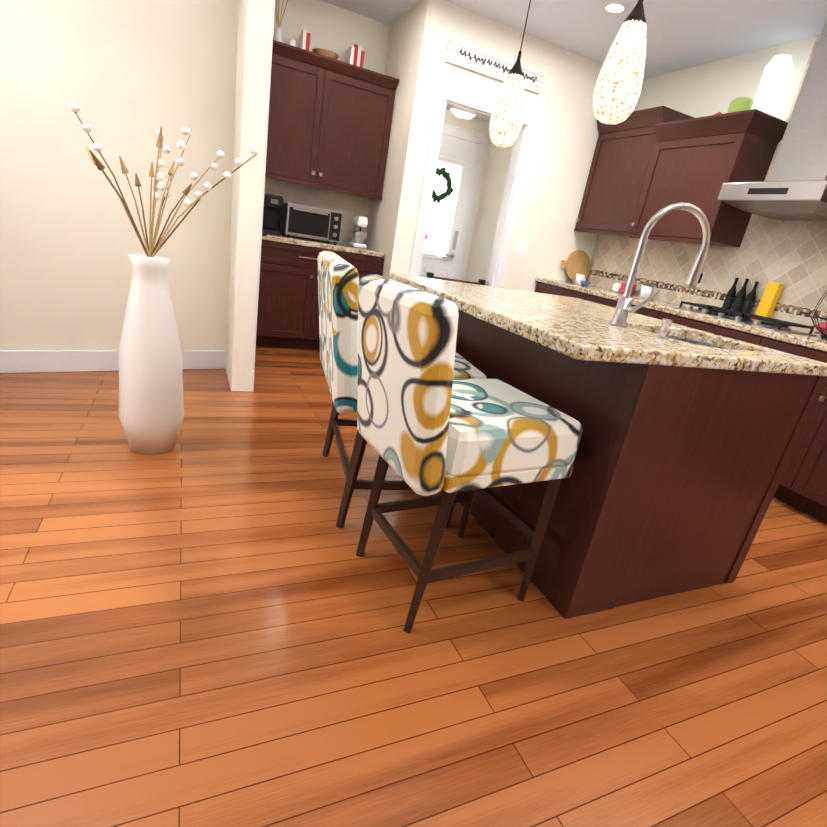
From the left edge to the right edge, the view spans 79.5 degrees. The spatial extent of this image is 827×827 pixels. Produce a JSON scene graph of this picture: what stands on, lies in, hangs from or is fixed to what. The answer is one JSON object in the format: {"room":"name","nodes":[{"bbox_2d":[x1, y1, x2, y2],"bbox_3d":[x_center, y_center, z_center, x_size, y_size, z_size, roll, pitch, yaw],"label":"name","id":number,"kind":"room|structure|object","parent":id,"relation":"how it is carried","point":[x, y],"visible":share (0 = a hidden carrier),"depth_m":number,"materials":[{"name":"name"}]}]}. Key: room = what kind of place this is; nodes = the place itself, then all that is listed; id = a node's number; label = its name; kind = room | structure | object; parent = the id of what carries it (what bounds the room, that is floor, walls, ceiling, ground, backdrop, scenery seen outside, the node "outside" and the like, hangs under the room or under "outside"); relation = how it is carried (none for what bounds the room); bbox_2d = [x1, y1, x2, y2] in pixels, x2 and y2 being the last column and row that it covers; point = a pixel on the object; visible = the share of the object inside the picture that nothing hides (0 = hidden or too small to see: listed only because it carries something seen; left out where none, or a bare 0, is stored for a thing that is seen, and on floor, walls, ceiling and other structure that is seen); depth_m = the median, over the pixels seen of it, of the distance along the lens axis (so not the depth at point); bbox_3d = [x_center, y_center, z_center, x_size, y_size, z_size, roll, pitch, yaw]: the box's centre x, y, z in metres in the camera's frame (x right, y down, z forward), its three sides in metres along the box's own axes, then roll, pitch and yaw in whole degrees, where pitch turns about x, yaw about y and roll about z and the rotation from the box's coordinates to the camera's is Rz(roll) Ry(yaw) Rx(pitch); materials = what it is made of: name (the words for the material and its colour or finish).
{"room":"kitchen","nodes":[
{"label":"kitchen","id":0,"kind":"room"},
{"bbox_2d":[0,0,238,350],"bbox_3d":[-2.462,-1.477,2.159,3.320,2.700,0.120,-5,24,-36],"label":"wall","id":1,"kind":"structure","parent":0,"point":[129,78],"depth_m":2.75,"materials":[{"name":"beige paint"}]},
{"bbox_2d":[0,350,225,372],"bbox_3d":[-2.592,-0.262,2.565,3.170,0.130,0.015,-5,24,-36],"label":"baseboard","id":2,"kind":"structure","parent":1,"relation":"attached to","point":[22,361],"depth_m":2.98,"materials":[{"name":"white wood"}]},
{"bbox_2d":[226,0,274,391],"bbox_3d":[-1.203,-1.708,3.405,0.120,2.700,1.690,0,22,-25],"label":"wall","id":3,"kind":"structure","parent":0,"point":[253,43],"depth_m":2.78,"materials":[{"name":"beige paint"}]},
{"bbox_2d":[264,0,490,280],"bbox_3d":[-0.010,-2.034,4.884,3.530,2.700,0.128,0,22,-25],"label":"wall","id":4,"kind":"structure","parent":0,"point":[339,31],"depth_m":4.20,"materials":[{"name":"beige paint"}]},
{"bbox_2d":[265,40,398,199],"bbox_3d":[-0.796,-2.347,4.076,1.174,0.910,0.397,0,22,-25],"label":"upper cabinet","id":5,"kind":"object","parent":4,"relation":"attached to","point":[329,122],"visible":0.85,"depth_m":3.97,"materials":[{"name":"brown wood"}]},
{"bbox_2d":[273,0,287,42],"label":"decor","id":6,"kind":"object","parent":5,"relation":"on","point":[277,36],"depth_m":3.75,"materials":[{"name":"white ceramic"}]},
{"bbox_2d":[289,28,338,59],"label":"decor","id":7,"kind":"object","parent":5,"relation":"on","point":[304,37],"depth_m":3.82,"materials":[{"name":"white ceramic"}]},
{"bbox_2d":[345,44,364,67],"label":"decor","id":8,"kind":"object","parent":5,"relation":"on","point":[355,55],"depth_m":3.97,"materials":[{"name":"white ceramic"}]},
{"bbox_2d":[420,123,487,279],"bbox_3d":[0.148,-1.723,4.981,0.920,2.110,0.132,0,22,-25],"label":"door","id":9,"kind":"structure","parent":4,"relation":"attached to","point":[467,156],"depth_m":4.95,"materials":[{"name":"grey wood"}]},
{"bbox_2d":[432,167,453,202],"bbox_3d":[0.242,-2.196,4.774,0.327,0.323,0.044,0,22,-25],"label":"wreath","id":10,"kind":"object","parent":9,"relation":"hanging from","point":[447,178],"visible":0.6,"depth_m":4.79,"materials":[{"name":"green plant"}]},
{"bbox_2d":[0,346,826,826],"bbox_3d":[-1.011,0.621,1.214,8.600,0.100,8.300,0,22,-25],"label":"floor","id":11,"kind":"structure","parent":0,"point":[202,622],"depth_m":1.39,"materials":[{"name":"brown wood"}]},
{"bbox_2d":[70,103,256,454],"bbox_3d":[-1.037,-0.486,2.110,0.647,1.348,0.403,0,22,-25],"label":"vase","id":12,"kind":"object","parent":11,"relation":"on","point":[151,407],"visible":1,"depth_m":2.04,"materials":[{"name":"white ceramic"}]},
{"bbox_2d":[256,234,384,349],"bbox_3d":[-0.959,-1.064,4.413,1.174,0.910,0.653,0,22,-25],"label":"base cabinet","id":13,"kind":"object","parent":11,"relation":"on","point":[288,310],"visible":0.4,"depth_m":4.11,"materials":[{"name":"brown wood"}]},
{"bbox_2d":[262,194,283,234],"bbox_3d":[-1.185,-1.661,4.148,0.150,0.300,0.247,0,22,-25],"label":"coffee maker","id":14,"kind":"object","parent":13,"relation":"on","point":[273,206],"visible":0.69,"depth_m":4.12,"materials":[{"name":"black plastic"}]},
{"bbox_2d":[280,202,342,243],"bbox_3d":[-0.882,-1.636,4.278,0.460,0.265,0.363,0,22,-25],"label":"toaster oven","id":15,"kind":"object","parent":13,"relation":"on","point":[299,220],"visible":1,"depth_m":4.15,"materials":[{"name":"metal"}]},
{"bbox_2d":[348,216,367,247],"bbox_3d":[-0.485,-1.616,4.419,0.130,0.260,0.190,0,22,-25],"label":"stand mixer","id":16,"kind":"object","parent":13,"relation":"on","point":[359,236],"visible":0.98,"depth_m":4.37,"materials":[{"name":"white plastic"}]},
{"bbox_2d":[317,251,486,527],"bbox_3d":[-0.117,-0.116,2.090,0.607,0.974,0.690,4,20,-17],"label":"stool","id":17,"kind":"object","parent":11,"relation":"on","point":[338,286],"visible":0.5,"depth_m":1.75,"materials":[{"name":"fabric"}]},
{"bbox_2d":[356,274,582,633],"bbox_3d":[0.126,0.119,1.553,0.607,0.974,0.444,-2,23,-30],"label":"stool","id":18,"kind":"object","parent":11,"relation":"on","point":[428,424],"visible":1,"depth_m":1.35,"materials":[{"name":"fabric"}]},
{"bbox_2d":[535,281,578,297],"bbox_3d":[1.538,-0.716,4.704,0.616,0.870,0.738,0,22,-25],"label":"base cabinet","id":19,"kind":"object","parent":11,"relation":"on","point":[545,287],"depth_m":4.52,"materials":[{"name":"brown wood"}]},
{"bbox_2d":[579,289,650,315],"bbox_3d":[1.808,-0.460,4.122,0.616,0.870,0.876,0,22,-25],"label":"base cabinet","id":20,"kind":"object","parent":11,"relation":"on","point":[593,297],"depth_m":3.97,"materials":[{"name":"brown wood"}]},
{"bbox_2d":[455,314,826,618],"bbox_3d":[0.735,0.028,2.251,0.944,0.870,1.336,0,22,-25],"label":"kitchen island","id":21,"kind":"object","parent":11,"relation":"on","point":[689,441],"depth_m":1.65,"materials":[{"name":"brown wood"}]},
{"bbox_2d":[389,274,740,365],"bbox_3d":[0.428,-0.397,1.925,0.619,0.040,1.350,0,22,-25],"label":"island countertop","id":22,"kind":"structure","parent":21,"relation":"on","point":[577,335],"depth_m":1.55,"materials":[{"name":"beige stone"}]},
{"bbox_2d":[505,288,826,373],"bbox_3d":[0.949,-0.395,2.168,0.551,0.040,1.350,0,22,-25],"label":"island countertop","id":23,"kind":"structure","parent":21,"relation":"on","point":[765,358],"depth_m":1.93,"materials":[{"name":"beige stone"}]},
{"bbox_2d":[647,309,750,340],"bbox_3d":[2.101,-0.181,3.489,0.616,0.870,0.856,0,22,-25],"label":"base cabinet","id":24,"kind":"object","parent":11,"relation":"on","point":[729,331],"depth_m":3.24,"materials":[{"name":"brown wood"}]},
{"bbox_2d":[744,333,826,523],"bbox_3d":[2.414,0.115,2.815,0.616,0.870,0.978,0,22,-25],"label":"base cabinet","id":25,"kind":"object","parent":11,"relation":"on","point":[802,486],"depth_m":2.70,"materials":[{"name":"brown wood"}]},
{"bbox_2d":[535,277,826,348],"bbox_3d":[2.383,-0.400,2.869,0.616,0.040,4.797,0,22,-25],"label":"countertop","id":26,"kind":"structure","parent":25,"relation":"on","point":[719,318],"depth_m":3.22,"materials":[{"name":"beige stone"}]},
{"bbox_2d":[561,250,590,281],"bbox_3d":[1.580,-1.438,4.839,0.360,0.298,0.068,0,22,-25],"label":"cutting board","id":27,"kind":"object","parent":26,"relation":"on","point":[576,262],"visible":0.88,"depth_m":4.83,"materials":[{"name":"brown wood"}]},
{"bbox_2d":[575,274,584,283],"bbox_3d":[1.583,-1.272,4.712,0.080,0.090,0.105,0,22,-25],"label":"cup","id":28,"kind":"object","parent":26,"relation":"on","point":[579,278],"visible":0.85,"depth_m":4.69,"materials":[{"name":"white ceramic"}]},
{"bbox_2d":[581,281,590,285],"bbox_3d":[1.562,-1.180,4.521,0.100,0.040,0.097,0,22,-25],"label":"bowl","id":29,"kind":"object","parent":26,"relation":"on","point":[584,283],"visible":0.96,"depth_m":4.49,"materials":[{"name":"blue ceramic"}]},
{"bbox_2d":[612,282,635,294],"bbox_3d":[1.884,-1.128,4.456,0.090,0.090,0.200,0,22,-25],"label":"snacks","id":30,"kind":"object","parent":26,"relation":"on","point":[617,287],"visible":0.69,"depth_m":4.42,"materials":[{"name":"red"}]},
{"bbox_2d":[639,282,654,297],"bbox_3d":[1.978,-1.044,4.216,0.094,0.125,0.092,0,22,-25],"label":"jar","id":31,"kind":"object","parent":26,"relation":"on","point":[646,290],"visible":0.96,"depth_m":4.18,"materials":[{"name":"white ceramic"}]},
{"bbox_2d":[722,278,738,313],"bbox_3d":[2.321,-0.855,3.640,0.057,0.270,0.056,0,22,-25],"label":"oil bottle","id":32,"kind":"object","parent":26,"relation":"on","point":[728,297],"depth_m":3.62,"materials":[{"name":"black glass"}]},
{"bbox_2d":[725,278,748,315],"bbox_3d":[2.351,-0.830,3.575,0.057,0.275,0.056,0,22,-25],"label":"oil bottle","id":33,"kind":"object","parent":26,"relation":"on","point":[739,300],"depth_m":3.57,"materials":[{"name":"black glass"}]},
{"bbox_2d":[737,281,758,312],"bbox_3d":[2.379,-0.798,3.514,0.057,0.265,0.056,0,22,-25],"label":"oil bottle","id":34,"kind":"object","parent":26,"relation":"on","point":[750,299],"depth_m":3.50,"materials":[{"name":"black glass"}]},
{"bbox_2d":[753,282,783,321],"bbox_3d":[2.426,-0.754,3.400,0.055,0.275,0.080,0,22,-25],"label":"box","id":35,"kind":"object","parent":26,"relation":"on","point":[769,299],"visible":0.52,"depth_m":3.37,"materials":[{"name":"yellow cardboard"}]},
{"bbox_2d":[810,290,826,338],"bbox_3d":[2.546,-0.615,2.923,0.304,0.374,0.304,0,22,-25],"label":"wire fruit basket","id":36,"kind":"object","parent":26,"relation":"on","point":[821,327],"visible":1,"depth_m":2.99,"materials":[{"name":"black metal"}]},
{"bbox_2d":[364,0,602,291],"bbox_3d":[0.699,-1.865,4.757,2.110,2.700,0.780,0,22,-25],"label":"wall","id":37,"kind":"structure","parent":0,"point":[560,105],"depth_m":4.19,"materials":[{"name":"beige paint"}]},
{"bbox_2d":[419,272,488,285],"bbox_3d":[0.306,-0.867,4.620,0.740,0.808,0.045,0,22,-25],"label":"baby gate","id":38,"kind":"object","parent":37,"relation":"attached to","point":[431,275],"visible":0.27,"depth_m":4.49,"materials":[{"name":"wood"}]},
{"bbox_2d":[409,84,538,287],"bbox_3d":[0.394,-1.627,4.710,1.520,2.190,0.798,0,22,-25],"label":"trim","id":39,"kind":"structure","parent":37,"relation":"attached to","point":[447,96],"depth_m":4.18,"materials":[{"name":"white wood"}]},
{"bbox_2d":[445,36,544,93],"bbox_3d":[0.653,-2.711,3.883,0.880,0.160,0.027,0,22,-25],"label":"home sign","id":40,"kind":"object","parent":37,"relation":"attached to","point":[471,57],"visible":0.85,"depth_m":3.84,"materials":[{"name":"white wood"}]},
{"bbox_2d":[514,240,528,255],"bbox_3d":[0.997,-1.523,4.576,0.140,0.120,0.010,0,22,-25],"label":"switch plate","id":41,"kind":"object","parent":37,"relation":"attached to","point":[521,247],"visible":1,"depth_m":4.57,"materials":[{"name":"white plastic"}]},
{"bbox_2d":[321,0,826,121],"bbox_3d":[-0.600,-1.759,0.357,8.600,0.575,8.300,0,22,-25],"label":"ceiling","id":42,"kind":"structure","parent":0,"point":[682,34],"depth_m":3.48,"materials":[{"name":"white paint"}]},
{"bbox_2d":[451,108,474,118],"bbox_3d":[0.443,-2.639,4.334,0.310,0.112,0.310,0,22,-25],"label":"ceiling light","id":43,"kind":"object","parent":42,"relation":"attached to","point":[460,114],"visible":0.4,"depth_m":4.30,"materials":[{"name":"white glass"}]},
{"bbox_2d":[489,0,530,147],"bbox_3d":[0.482,-1.724,1.989,0.142,1.182,0.142,0,22,-25],"label":"pendant light","id":44,"kind":"object","parent":42,"relation":"hanging from","point":[506,122],"visible":1,"depth_m":2.09,"materials":[{"name":"white glass"}]},
{"bbox_2d":[601,1,629,14],"bbox_3d":[1.330,-2.675,3.282,0.184,0.005,0.184,0,22,-25],"label":"recessed light","id":45,"kind":"object","parent":42,"relation":"in","point":[614,7],"visible":1,"depth_m":3.27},
{"bbox_2d":[593,0,646,124],"bbox_3d":[0.727,-1.483,1.414,0.142,1.166,0.142,0,22,-25],"label":"pendant light","id":46,"kind":"object","parent":42,"relation":"hanging from","point":[617,89],"visible":1,"depth_m":1.52,"materials":[{"name":"white glass"}]},
{"bbox_2d":[586,34,826,336],"bbox_3d":[2.972,-0.659,2.496,0.128,2.700,8.300,0,22,-25],"label":"wall","id":47,"kind":"structure","parent":0,"point":[791,255],"depth_m":3.66,"materials":[{"name":"tile"}]},
{"bbox_2d":[574,106,705,237],"bbox_3d":[1.885,-2.036,4.289,0.352,0.910,0.778,0,22,-25],"label":"upper cabinet","id":48,"kind":"object","parent":47,"relation":"attached to","point":[647,165],"depth_m":4.20,"materials":[{"name":"brown wood"}]},
{"bbox_2d":[696,272,705,287],"bbox_3d":[2.227,-1.056,3.899,0.042,0.120,0.080,0,22,-25],"label":"electrical outlet plate","id":49,"kind":"object","parent":47,"relation":"attached to","point":[700,280],"visible":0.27,"depth_m":3.88,"materials":[{"name":"white plastic"}]},
{"bbox_2d":[630,110,787,247],"bbox_3d":[2.145,-1.713,3.727,0.352,0.790,0.730,0,22,-25],"label":"upper cabinet","id":50,"kind":"object","parent":47,"relation":"attached to","point":[697,156],"depth_m":3.52,"materials":[{"name":"brown wood"}]},
{"bbox_2d":[714,54,792,116],"bbox_3d":[2.300,-2.250,3.511,0.245,0.400,0.551,0,22,-25],"label":"decor","id":51,"kind":"object","parent":50,"relation":"on","point":[773,83],"visible":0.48,"depth_m":3.31,"materials":[{"name":"white"}]},
{"bbox_2d":[718,19,826,221],"bbox_3d":[2.429,-1.770,2.949,0.481,1.108,0.630,0,22,-25],"label":"steel range hood","id":52,"kind":"object","parent":47,"relation":"attached to","point":[793,186],"visible":1,"depth_m":2.97,"materials":[{"name":"silver metal"}]},
{"label":"outside","id":53,"kind":"structure","parent":0,"visible":0},
{"bbox_2d":[423,160,460,255],"bbox_3d":[-1.105,-3.994,7.862,6.000,6.000,0.001,0,22,-25],"label":"window","id":54,"kind":"structure","parent":53,"point":[439,224],"depth_m":8.81,"materials":[{"name":"white glass"}]}
]}

